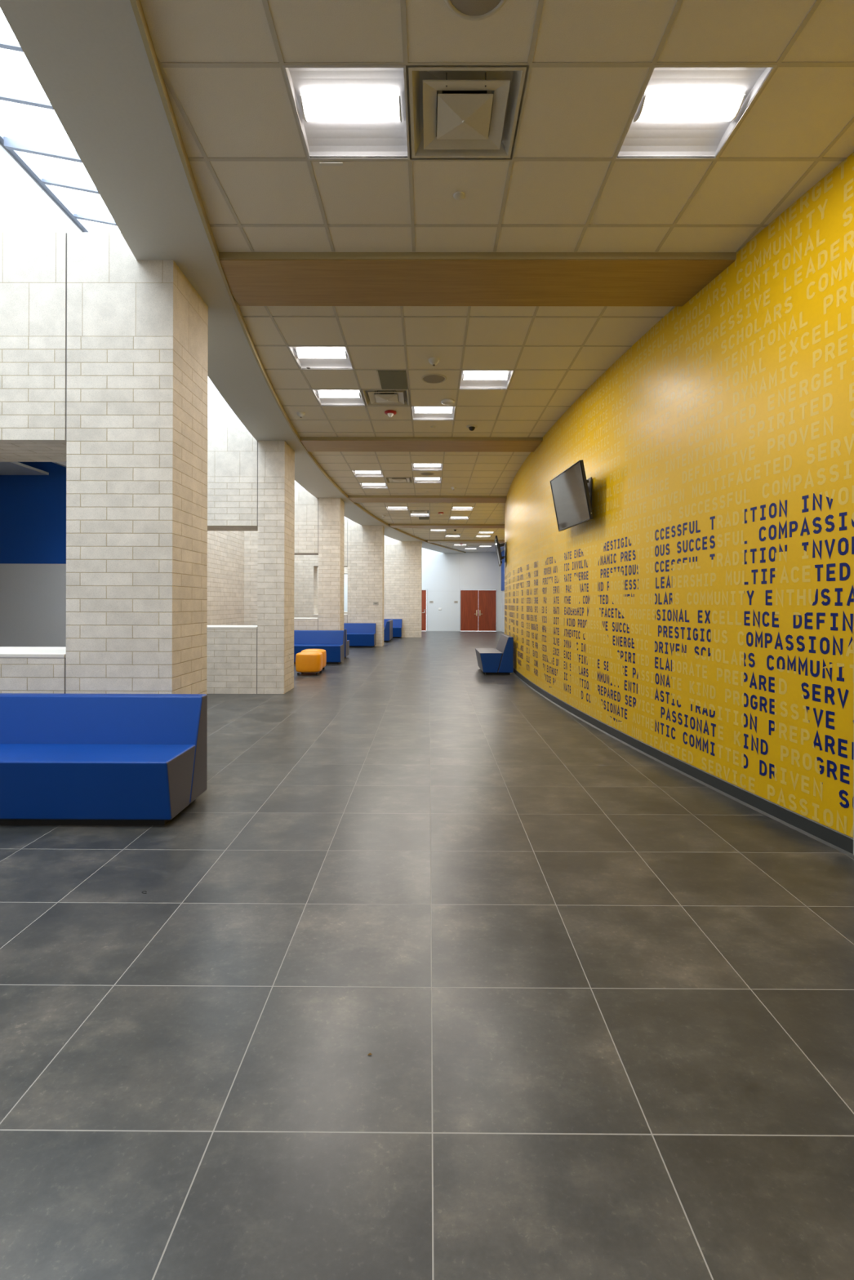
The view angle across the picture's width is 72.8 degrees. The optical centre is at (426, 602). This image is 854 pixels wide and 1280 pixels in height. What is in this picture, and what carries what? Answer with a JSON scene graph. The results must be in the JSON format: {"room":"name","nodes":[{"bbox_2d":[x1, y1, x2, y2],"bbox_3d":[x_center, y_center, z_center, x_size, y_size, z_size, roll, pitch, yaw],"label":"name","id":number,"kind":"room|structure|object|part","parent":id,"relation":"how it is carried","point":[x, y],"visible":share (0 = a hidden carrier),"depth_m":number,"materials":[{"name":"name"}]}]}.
{"room":"school corridor","nodes":[
{"label":"school corridor","id":0,"kind":"room"},
{"bbox_2d":[0,462,48,475],"bbox_3d":[-7.804,-2.061,7.168,3.520,0.040,4.170,0,0,0],"label":"ceiling","id":1,"kind":"structure","parent":0,"point":[6,468],"depth_m":8.93,"materials":[{"name":"white paint"}]},
{"bbox_2d":[0,462,66,646],"bbox_3d":[-7.059,-0.549,9.282,5.000,4.000,0.064,0,0,0],"label":"wall","id":2,"kind":"structure","parent":0,"point":[33,508],"depth_m":9.25,"materials":[{"name":"blue paint"}]},
{"bbox_2d":[52,462,66,466],"bbox_3d":[-5.593,-2.134,7.159,0.060,0.060,4.170,0,0,0],"label":"trim","id":3,"kind":"structure","parent":2,"relation":"attached to","point":[62,464],"depth_m":8.84,"materials":[{"name":"paint"}]},
{"bbox_2d":[0,231,66,693],"bbox_3d":[-3.658,-0.676,4.747,1.841,4.277,0.698,0,0,0],"label":"wall","id":4,"kind":"structure","parent":0,"point":[33,264],"depth_m":4.40,"materials":[{"name":"brick"}]},
{"bbox_3d":[-3.317,0.403,4.746,1.129,0.030,0.698,0,0,0],"label":"window sill","id":5,"kind":"part","parent":4,"relation":"part of","materials":[{"name":"stone"}]},
{"bbox_2d":[0,144,318,625],"bbox_3d":[-4.644,-1.751,12.095,0.200,6.420,36.150,0,0,0],"label":"wall","id":6,"kind":"structure","parent":0,"point":[24,206],"depth_m":12.16,"materials":[{"name":"white paint"}]},
{"bbox_2d":[0,142,83,231],"bbox_3d":[-4.641,-4.944,12.095,0.225,0.095,36.150,0,0,0],"label":"trim","id":7,"kind":"structure","parent":6,"relation":"attached to","point":[0,143],"depth_m":6.79,"materials":[{"name":"grey metal"}]},
{"bbox_2d":[206,426,257,693],"bbox_3d":[-3.637,-0.676,9.645,1.841,4.277,0.698,0,0,0],"label":"wall","id":8,"kind":"structure","parent":0,"point":[232,452],"depth_m":9.30,"materials":[{"name":"stone"}]},
{"bbox_3d":[-3.296,0.403,9.644,1.129,0.030,0.698,0,0,0],"label":"window sill","id":9,"kind":"part","parent":8,"relation":"part of","materials":[{"name":"stone"}]},
{"bbox_2d":[244,488,318,630],"bbox_3d":[-3.616,-0.676,14.720,1.841,4.277,0.698,0,0,0],"label":"wall","id":10,"kind":"structure","parent":0,"point":[306,505],"depth_m":14.38,"materials":[{"name":"stone"}]},
{"bbox_3d":[-3.275,0.403,14.719,1.129,0.030,0.698,0,0,0],"label":"window sill","id":11,"kind":"part","parent":10,"relation":"part of","materials":[{"name":"stone"}]},
{"bbox_2d":[293,519,347,622],"bbox_3d":[-3.594,-0.676,19.840,1.841,4.277,0.698,0,0,0],"label":"wall","id":12,"kind":"structure","parent":0,"point":[305,566],"depth_m":19.50,"materials":[{"name":"stone"}]},
{"bbox_2d":[343,567,347,613],"bbox_3d":[-3.573,-0.676,24.860,1.841,4.277,0.698,0,0,0],"label":"wall","id":13,"kind":"structure","parent":0,"point":[345,569],"depth_m":24.51,"materials":[{"name":"stone"}]},
{"bbox_2d":[343,516,501,631],"bbox_3d":[1.558,-1.772,30.242,12.350,6.500,0.203,0,0,0],"label":"wall","id":14,"kind":"structure","parent":0,"point":[443,574],"depth_m":30.14,"materials":[{"name":"white paint"}]},
{"bbox_2d":[421,588,426,631],"bbox_3d":[-0.494,0.377,30.180,1.020,2.190,0.145,0,0,0],"label":"door","id":15,"kind":"structure","parent":14,"relation":"in","point":[424,600],"depth_m":30.16,"materials":[{"name":"brown wood"}]},
{"bbox_2d":[459,589,497,631],"bbox_3d":[2.671,0.387,30.166,1.950,2.190,0.145,0,0,0],"label":"door","id":16,"kind":"structure","parent":14,"relation":"in","point":[477,607],"depth_m":30.15,"materials":[{"name":"brown wood"}]},
{"bbox_2d":[0,631,853,1279],"bbox_3d":[-1.003,1.545,12.279,17.100,0.150,36.550,0,0,0],"label":"floor","id":17,"kind":"structure","parent":0,"point":[601,997],"depth_m":2.10,"materials":[{"name":"grey tile"}]},
{"bbox_2d":[0,693,207,825],"bbox_3d":[-2.608,1.075,4.042,1.900,0.780,0.683,0,0,0],"label":"lounge sofa","id":18,"kind":"object","parent":17,"relation":"on","point":[66,759],"visible":1,"depth_m":3.93,"materials":[{"name":"blue plastic"}]},
{"bbox_3d":[-2.609,1.213,3.932,1.900,0.400,0.463,0,0,0],"label":"seat","id":19,"kind":"part","parent":18,"relation":"part of","materials":[{"name":"blue plastic"}]},
{"bbox_2d":[65,231,208,694],"bbox_3d":[-2.333,-0.672,4.742,0.808,4.277,0.690,0,0,0],"label":"brick pier","id":20,"kind":"object","parent":17,"relation":"on","point":[137,331],"visible":0.81,"depth_m":4.40,"materials":[{"name":"beige brick"}]},
{"bbox_2d":[257,440,294,693],"bbox_3d":[-2.502,-0.567,9.641,0.429,4.065,0.690,0,0,0],"label":"brick pier","id":21,"kind":"object","parent":17,"relation":"on","point":[276,459],"visible":1,"depth_m":9.30,"materials":[{"name":"beige brick"}]},
{"bbox_2d":[295,651,322,675],"bbox_3d":[-2.407,1.232,11.868,0.522,0.467,0.512,0,0,0],"label":"ottoman","id":22,"kind":"object","parent":17,"relation":"on","point":[305,661],"visible":1,"depth_m":11.63,"materials":[{"name":"orange leather"}]},
{"bbox_2d":[301,648,326,671],"bbox_3d":[-2.454,1.232,12.513,0.522,0.467,0.512,0,0,0],"label":"ottoman","id":23,"kind":"object","parent":17,"relation":"on","point":[323,651],"visible":0.38,"depth_m":12.40,"materials":[{"name":"orange leather"}]},
{"bbox_2d":[293,630,344,664],"bbox_3d":[-2.959,1.074,14.016,1.830,0.780,0.683,0,0,0],"label":"lounge sofa","id":24,"kind":"object","parent":17,"relation":"on","point":[331,641],"visible":0.45,"depth_m":14.16,"materials":[{"name":"blue fabric"}]},
{"bbox_3d":[-2.960,1.212,13.906,1.830,0.400,0.463,0,0,0],"label":"seat","id":25,"kind":"part","parent":24,"relation":"part of","materials":[{"name":"blue plastic"}]},
{"bbox_2d":[318,497,344,630],"bbox_3d":[-2.426,-0.567,14.715,0.539,4.065,0.690,0,0,0],"label":"brick pier","id":26,"kind":"object","parent":17,"relation":"on","point":[331,510],"visible":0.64,"depth_m":14.37,"materials":[{"name":"beige brick"}]},
{"bbox_2d":[343,628,349,657],"bbox_3d":[-3.024,1.074,15.419,1.830,0.780,0.683,0,0,0],"label":"lounge sofa","id":27,"kind":"object","parent":17,"relation":"on","point":[346,642],"visible":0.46,"depth_m":15.20,"materials":[{"name":"blue fabric"}]},
{"bbox_3d":[-3.024,1.048,15.237,1.830,0.728,0.318,0,0,0],"label":"backrest","id":28,"kind":"part","parent":27,"relation":"part of","materials":[{"name":"fabric"}]},
{"bbox_3d":[-3.024,1.212,15.529,1.830,0.400,0.463,0,0,0],"label":"seat","id":29,"kind":"part","parent":27,"relation":"part of","materials":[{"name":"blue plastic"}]},
{"bbox_2d":[343,622,376,647],"bbox_3d":[-2.628,1.075,19.135,1.830,0.780,0.683,0,0,0],"label":"lounge sofa","id":30,"kind":"object","parent":17,"relation":"on","point":[358,634],"visible":0.48,"depth_m":18.91,"materials":[{"name":"blue fabric"}]},
{"bbox_3d":[-2.629,1.213,19.025,1.830,0.400,0.463,0,0,0],"label":"seat","id":31,"kind":"part","parent":30,"relation":"part of","materials":[{"name":"blue plastic"}]},
{"bbox_2d":[346,519,384,646],"bbox_3d":[-2.084,-0.672,19.834,1.179,4.277,0.690,0,0,0],"label":"brick pier","id":32,"kind":"object","parent":17,"relation":"on","point":[366,544],"visible":0.73,"depth_m":19.49,"materials":[{"name":"beige brick"}]},
{"bbox_2d":[383,619,392,642],"bbox_3d":[-1.720,1.078,22.422,0.683,0.780,1.830,0,0,0],"label":"lounge sofa","id":33,"kind":"object","parent":17,"relation":"on","point":[388,629],"visible":0.53,"depth_m":21.51,"materials":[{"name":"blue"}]},
{"bbox_2d":[383,618,402,638],"bbox_3d":[-1.967,1.077,24.152,1.830,0.780,0.683,0,0,0],"label":"lounge sofa","id":34,"kind":"object","parent":17,"relation":"on","point":[397,623],"visible":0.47,"depth_m":24.29,"materials":[{"name":"blue fabric"}]},
{"bbox_3d":[-1.968,1.215,24.042,1.830,0.400,0.463,0,0,0],"label":"seat","id":35,"kind":"part","parent":34,"relation":"part of","materials":[{"name":"blue fabric"}]},
{"bbox_2d":[383,536,422,637],"bbox_3d":[-1.442,-0.670,24.851,2.422,4.277,0.690,0,0,0],"label":"brick pier","id":36,"kind":"object","parent":17,"relation":"on","point":[402,577],"visible":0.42,"depth_m":24.51,"materials":[{"name":"beige brick"}]},
{"bbox_2d":[475,633,513,675],"bbox_3d":[1.423,1.088,12.419,0.683,0.780,1.250,0,0,0],"label":"loveseat","id":37,"kind":"object","parent":17,"relation":"on","point":[500,660],"visible":1,"depth_m":11.80,"materials":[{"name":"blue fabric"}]},
{"bbox_3d":[1.312,1.225,12.420,0.463,0.400,1.250,0,0,0],"label":"seat","id":38,"kind":"part","parent":37,"relation":"part of","materials":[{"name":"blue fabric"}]},
{"bbox_3d":[1.605,1.062,12.418,0.318,0.728,1.250,0,0,0],"label":"backrest","id":39,"kind":"part","parent":37,"relation":"part of","materials":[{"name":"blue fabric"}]},
{"bbox_2d":[140,0,853,551],"bbox_3d":[2.019,-2.653,12.100,9.324,0.020,36.389,0,0,0],"label":"ceiling","id":40,"kind":"structure","parent":0,"point":[562,188],"depth_m":3.62,"materials":[{"name":"tile"}]},
{"bbox_2d":[296,411,305,417],"bbox_3d":[-1.768,-2.626,8.127,0.120,0.066,0.120,0,0,0],"label":"smoke detector","id":41,"kind":"object","parent":40,"relation":"attached to","point":[300,414],"visible":1,"depth_m":8.09,"materials":[{"name":"white plastic"}]},
{"bbox_2d":[287,346,353,369],"bbox_3d":[-1.138,-2.688,6.296,0.610,0.071,0.610,0,0,0],"label":"ceiling light","id":42,"kind":"object","parent":40,"relation":"attached to","point":[331,357],"visible":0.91,"depth_m":6.30,"materials":[{"name":"white plastic"}]},
{"bbox_2d":[319,162,342,165],"bbox_3d":[-0.577,-2.648,3.498,0.140,0.006,0.024,0,0,0],"label":"clip","id":43,"kind":"object","parent":40,"relation":"attached to","point":[321,163],"visible":1,"depth_m":3.49,"materials":[{"name":"white plastic"}]},
{"bbox_2d":[311,389,365,406],"bbox_3d":[-1.133,-2.688,7.516,0.610,0.071,0.610,0,0,0],"label":"ceiling light","id":44,"kind":"object","parent":40,"relation":"attached to","point":[331,397],"visible":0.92,"depth_m":7.63,"materials":[{"name":"white plastic"}]},
{"bbox_2d":[282,65,409,159],"bbox_3d":[-0.408,-2.685,3.163,0.610,0.071,0.610,0,0,0],"label":"ceiling light","id":45,"kind":"object","parent":40,"relation":"attached to","point":[361,111],"visible":0.98,"depth_m":3.13,"materials":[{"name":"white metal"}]},
{"bbox_2d":[351,471,384,477],"bbox_3d":[-1.211,-2.688,11.949,0.610,0.071,0.610,0,0,0],"label":"ceiling light","id":46,"kind":"object","parent":40,"relation":"attached to","point":[357,473],"visible":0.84,"depth_m":12.18,"materials":[{"name":"white plastic"}]},
{"bbox_2d":[359,483,388,488],"bbox_3d":[-1.206,-2.688,13.168,0.610,0.071,0.610,0,0,0],"label":"ceiling light","id":47,"kind":"object","parent":40,"relation":"attached to","point":[364,486],"visible":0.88,"depth_m":13.42,"materials":[{"name":"white plastic"}]},
{"bbox_2d":[360,389,410,406],"bbox_3d":[-0.523,-2.736,7.513,0.610,0.231,0.610,0,0,0],"label":"ceiling vent","id":48,"kind":"object","parent":40,"relation":"in","point":[371,397],"visible":0.63,"depth_m":7.53,"materials":[{"name":"beige metal"}]},
{"bbox_3d":[-0.523,-2.636,7.513,0.290,0.031,0.290,0,0,0],"label":"plate","id":49,"kind":"part","parent":48,"relation":"part of","materials":[{"name":"beige metal"}]},
{"bbox_2d":[384,409,396,417],"bbox_3d":[-0.508,-2.616,8.062,0.168,0.078,0.168,0,0,0],"label":"fire alarm strobe","id":50,"kind":"object","parent":40,"relation":"attached to","point":[390,413],"visible":1,"depth_m":8.02,"materials":[{"name":"red plastic"}]},
{"bbox_2d":[376,370,407,389],"bbox_3d":[-0.408,-2.650,6.903,0.335,0.010,0.570,0,0,0],"label":"panel","id":51,"kind":"object","parent":40,"relation":"attached to","point":[388,380],"visible":1,"depth_m":6.89,"materials":[{"name":"white ceramic"}]},
{"bbox_2d":[386,506,408,510],"bbox_3d":[-0.832,-2.687,16.349,0.610,0.071,0.610,0,0,0],"label":"ceiling light","id":52,"kind":"object","parent":40,"relation":"attached to","point":[387,508],"visible":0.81,"depth_m":16.46,"materials":[{"name":"white plastic"}]},
{"bbox_2d":[384,477,413,483],"bbox_3d":[-0.599,-2.736,12.556,0.610,0.231,0.610,0,0,0],"label":"ceiling vent","id":53,"kind":"object","parent":40,"relation":"in","point":[388,480],"visible":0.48,"depth_m":12.62,"materials":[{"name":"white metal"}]},
{"bbox_3d":[-0.599,-2.636,12.556,0.290,0.031,0.290,0,0,0],"label":"plate","id":54,"kind":"part","parent":53,"relation":"part of","materials":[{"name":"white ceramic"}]},
{"bbox_2d":[408,510,430,513],"bbox_3d":[-0.220,-2.735,16.956,0.610,0.231,0.610,0,0,0],"label":"ceiling vent","id":55,"kind":"object","parent":40,"relation":"in","point":[410,511],"visible":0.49,"depth_m":16.91,"materials":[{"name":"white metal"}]},
{"bbox_3d":[-0.220,-2.635,16.956,0.290,0.031,0.290,0,0,0],"label":"plate","id":56,"kind":"part","parent":55,"relation":"part of","materials":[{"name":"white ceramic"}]},
{"bbox_2d":[409,513,430,516],"bbox_3d":[-0.218,-2.685,17.565,0.610,0.071,0.610,0,0,0],"label":"ceiling light","id":57,"kind":"object","parent":40,"relation":"attached to","point":[411,514],"visible":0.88,"depth_m":17.66,"materials":[{"name":"white plastic"}]},
{"bbox_2d":[417,516,429,519],"bbox_3d":[-0.098,-2.649,18.174,0.335,0.010,0.570,0,0,0],"label":"panel","id":58,"kind":"object","parent":40,"relation":"attached to","point":[420,517],"visible":1,"depth_m":18.10,"materials":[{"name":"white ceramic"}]},
{"bbox_2d":[411,463,443,471],"bbox_3d":[0.006,-2.684,11.335,0.610,0.071,0.610,0,0,0],"label":"ceiling light","id":59,"kind":"object","parent":40,"relation":"attached to","point":[415,467],"visible":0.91,"depth_m":11.56,"materials":[{"name":"white plastic"}]},
{"bbox_2d":[413,477,441,483],"bbox_3d":[0.011,-2.684,12.554,0.610,0.071,0.610,0,0,0],"label":"ceiling light","id":60,"kind":"object","parent":40,"relation":"attached to","point":[416,480],"visible":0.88,"depth_m":12.79,"materials":[{"name":"white plastic"}]},
{"bbox_2d":[420,471,434,475],"bbox_3d":[0.008,-2.649,11.930,0.300,0.007,0.300,0,0,0],"label":"ceiling speaker","id":61,"kind":"object","parent":40,"relation":"attached to","point":[427,473],"visible":1,"depth_m":11.91,"materials":[{"name":"beige metal"}]},
{"bbox_2d":[410,406,456,420],"bbox_3d":[0.089,-2.684,8.120,0.610,0.071,0.610,0,0,0],"label":"ceiling light","id":62,"kind":"object","parent":40,"relation":"attached to","point":[418,413],"visible":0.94,"depth_m":8.27,"materials":[{"name":"white plastic"}]},
{"bbox_2d":[421,373,446,383],"bbox_3d":[0.082,-2.649,6.860,0.300,0.007,0.300,0,0,0],"label":"ceiling speaker","id":63,"kind":"object","parent":40,"relation":"attached to","point":[429,378],"visible":1,"depth_m":6.84,"materials":[{"name":"beige metal"}]},
{"bbox_2d":[428,357,439,365],"bbox_3d":[0.075,-2.620,6.330,0.120,0.066,0.120,0,0,0],"label":"smoke detector","id":64,"kind":"object","parent":40,"relation":"attached to","point":[433,361],"visible":1,"depth_m":6.29,"materials":[{"name":"white plastic"}]},
{"bbox_2d":[429,529,446,531],"bbox_3d":[0.408,-2.683,21.303,0.610,0.071,0.610,0,0,0],"label":"ceiling light","id":65,"kind":"object","parent":40,"relation":"attached to","point":[429,530],"visible":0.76,"depth_m":21.48,"materials":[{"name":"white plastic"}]},
{"bbox_2d":[440,398,454,405],"bbox_3d":[0.275,-2.631,7.619,0.184,0.042,0.184,0,0,0],"label":"smoke detector","id":66,"kind":"object","parent":40,"relation":"attached to","point":[447,402],"visible":1,"depth_m":7.57,"materials":[{"name":"white plastic"}]},
{"bbox_2d":[444,535,460,537],"bbox_3d":[1.025,-2.681,23.130,0.610,0.071,0.610,0,0,0],"label":"ceiling light","id":67,"kind":"object","parent":40,"relation":"attached to","point":[445,535],"visible":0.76,"depth_m":23.17,"materials":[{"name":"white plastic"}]},
{"bbox_2d":[444,533,461,535],"bbox_3d":[1.022,-2.731,22.520,0.610,0.231,0.610,0,0,0],"label":"ceiling vent","id":68,"kind":"object","parent":40,"relation":"in","point":[446,534],"visible":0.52,"depth_m":22.55,"materials":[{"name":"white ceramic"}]},
{"bbox_2d":[453,191,464,199],"bbox_3d":[0.209,-2.648,3.774,0.074,0.010,0.074,0,0,0],"label":"cap","id":69,"kind":"object","parent":40,"relation":"attached to","point":[459,195],"visible":1,"depth_m":3.76,"materials":[{"name":"white plastic"}]},
{"bbox_2d":[448,516,469,519],"bbox_3d":[1.004,-2.681,18.170,0.610,0.071,0.610,0,0,0],"label":"ceiling light","id":70,"kind":"object","parent":40,"relation":"attached to","point":[450,517],"visible":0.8,"depth_m":18.38,"materials":[{"name":"white plastic"}]},
{"bbox_2d":[451,506,473,511],"bbox_3d":[0.996,-2.681,16.341,0.610,0.071,0.610,0,0,0],"label":"ceiling light","id":71,"kind":"object","parent":40,"relation":"attached to","point":[452,508],"visible":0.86,"depth_m":16.50,"materials":[{"name":"white plastic"}]},
{"bbox_2d":[405,65,528,159],"bbox_3d":[0.202,-2.733,3.160,0.610,0.231,0.610,0,0,0],"label":"ceiling vent","id":72,"kind":"object","parent":40,"relation":"in","point":[453,114],"visible":0.94,"depth_m":3.13,"materials":[{"name":"beige metal"}]},
{"bbox_3d":[0.201,-2.634,3.160,0.290,0.031,0.290,0,0,0],"label":"plate","id":73,"kind":"part","parent":72,"relation":"part of","materials":[{"name":"beige metal"}]},
{"bbox_2d":[466,424,477,431],"bbox_3d":[0.675,-2.619,8.717,0.170,0.066,0.170,0,0,0],"label":"dome camera","id":74,"kind":"object","parent":40,"relation":"attached to","point":[471,427],"visible":1,"depth_m":8.68,"materials":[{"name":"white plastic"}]},
{"bbox_2d":[444,0,506,20],"bbox_3d":[0.214,-2.648,2.489,0.300,0.007,0.300,0,0,0],"label":"ceiling speaker","id":75,"kind":"object","parent":40,"relation":"attached to","point":[469,10],"visible":1,"depth_m":2.58,"materials":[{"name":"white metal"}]},
{"bbox_2d":[475,535,491,537],"bbox_3d":[2.244,-2.677,23.124,0.610,0.071,0.610,0,0,0],"label":"ceiling light","id":76,"kind":"object","parent":40,"relation":"attached to","point":[476,535],"visible":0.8,"depth_m":23.24,"materials":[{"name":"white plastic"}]},
{"bbox_2d":[458,369,514,390],"bbox_3d":[0.694,-2.682,6.898,0.610,0.071,0.610,0,0,0],"label":"ceiling light","id":77,"kind":"object","parent":40,"relation":"attached to","point":[489,380],"visible":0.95,"depth_m":6.91,"materials":[{"name":"white plastic"}]},
{"bbox_2d":[478,531,495,533],"bbox_3d":[2.239,-2.677,21.905,0.610,0.071,0.610,0,0,0],"label":"ceiling light","id":78,"kind":"object","parent":40,"relation":"attached to","point":[486,532],"visible":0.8,"depth_m":22.05,"materials":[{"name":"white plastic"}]},
{"bbox_2d":[613,65,777,159],"bbox_3d":[1.421,-2.680,3.155,0.610,0.071,0.610,0,0,0],"label":"ceiling light","id":79,"kind":"object","parent":40,"relation":"attached to","point":[681,111],"visible":0.92,"depth_m":3.13,"materials":[{"name":"white plastic"}]},
{"bbox_2d":[501,590,504,632],"bbox_3d":[3.961,-0.714,28.159,0.200,4.400,3.950,0,0,0],"label":"wall","id":80,"kind":"structure","parent":0,"point":[503,591],"depth_m":29.34,"materials":[{"name":"white paint"}]},
{"bbox_2d":[501,550,504,591],"bbox_3d":[3.843,-1.615,28.159,0.040,2.000,3.550,0,0,0],"label":"trim","id":81,"kind":"structure","parent":80,"relation":"attached to","point":[503,551],"depth_m":29.07,"materials":[{"name":"blue paint"}]},
{"bbox_2d":[504,151,853,837],"bbox_3d":[3.494,-0.741,9.932,3.335,4.450,32.016,0,0,-2],"label":"wall","id":82,"kind":"structure","parent":0,"point":[703,613],"depth_m":4.47,"materials":[{"name":"yellow paint"}]},
{"bbox_2d":[300,436,542,452],"bbox_3d":[-0.095,-2.788,9.630,4.021,0.379,0.690,0,0,0],"label":"ceiling beam","id":83,"kind":"structure","parent":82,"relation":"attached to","point":[455,444],"depth_m":9.48,"materials":[{"name":"brown wood"}]},
{"bbox_2d":[347,495,506,502],"bbox_3d":[0.060,-2.787,14.705,4.078,0.379,0.690,0,0,0],"label":"ceiling beam","id":84,"kind":"structure","parent":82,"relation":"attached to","point":[355,499],"depth_m":14.54,"materials":[{"name":"brown wood"}]},
{"bbox_2d":[389,524,504,528],"bbox_3d":[0.857,-2.785,19.842,4.211,0.379,0.690,0,0,0],"label":"trim","id":85,"kind":"structure","parent":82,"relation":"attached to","point":[393,526],"depth_m":19.64,"materials":[{"name":"brown wood"}]},
{"bbox_2d":[427,539,504,542],"bbox_3d":[2.241,-2.780,24.786,4.425,0.379,0.690,0,0,0],"label":"trim","id":86,"kind":"structure","parent":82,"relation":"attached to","point":[428,540],"depth_m":24.45,"materials":[{"name":"brown wood"}]},
{"bbox_2d":[218,252,736,306],"bbox_3d":[0.377,-2.786,4.731,4.045,0.379,0.690,0,0,0],"label":"ceiling beam","id":87,"kind":"structure","parent":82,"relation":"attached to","point":[253,278],"depth_m":4.64,"materials":[{"name":"brown wood"}]},
{"bbox_2d":[494,535,506,566],"bbox_3d":[1.855,-1.299,14.705,0.267,0.685,1.145,0,0,5],"label":"television","id":88,"kind":"object","parent":82,"relation":"attached to","point":[498,545],"visible":1,"depth_m":14.44,"materials":[{"name":"black plastic"}]},
{"bbox_3d":[1.827,-1.303,14.708,0.063,0.690,1.140,-10,-1,5],"label":"casing","id":89,"kind":"part","parent":88,"relation":"part of","materials":[{"name":"black plastic"}]},
{"bbox_2d":[550,459,593,531],"bbox_3d":[1.832,-1.299,7.228,0.267,0.685,1.145,0,0,-5],"label":"television","id":90,"kind":"object","parent":82,"relation":"attached to","point":[571,492],"visible":1,"depth_m":7.08,"materials":[{"name":"black plastic"}]},
{"bbox_2d":[512,667,853,857],"bbox_3d":[3.446,1.432,9.941,3.308,0.104,32.013,0,0,-1],"label":"baseboard","id":91,"kind":"structure","parent":82,"relation":"attached to","point":[842,842],"depth_m":4.49,"materials":[{"name":"grey rubber"}]},
{"bbox_2d":[853,756,853,854],"bbox_3d":[2.537,-0.004,3.182,0.024,2.970,0.400,0,0,-11],"label":"trim","id":92,"kind":"structure","parent":82,"relation":"attached to","point":[853,757],"depth_m":3.38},
{"bbox_3d":[-0.946,-3.792,12.079,3.716,2.395,36.150,0,0,0],"label":"wall","id":93,"kind":"structure","parent":0,"visible":0},
{"bbox_2d":[0,40,116,231],"bbox_3d":[-1.875,-4.462,12.083,5.320,1.021,36.150,0,0,0],"label":"skylight","id":94,"kind":"object","parent":93,"relation":"attached to","point":[15,147],"visible":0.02,"depth_m":6.17,"materials":[{"name":"white metal"}]},
{"bbox_2d":[0,0,466,553],"bbox_3d":[-0.431,-2.808,12.077,4.754,0.441,36.150,0,0,0],"label":"beam","id":95,"kind":"structure","parent":93,"relation":"attached to","point":[95,63],"depth_m":3.40,"materials":[{"name":"paint"}]}
]}

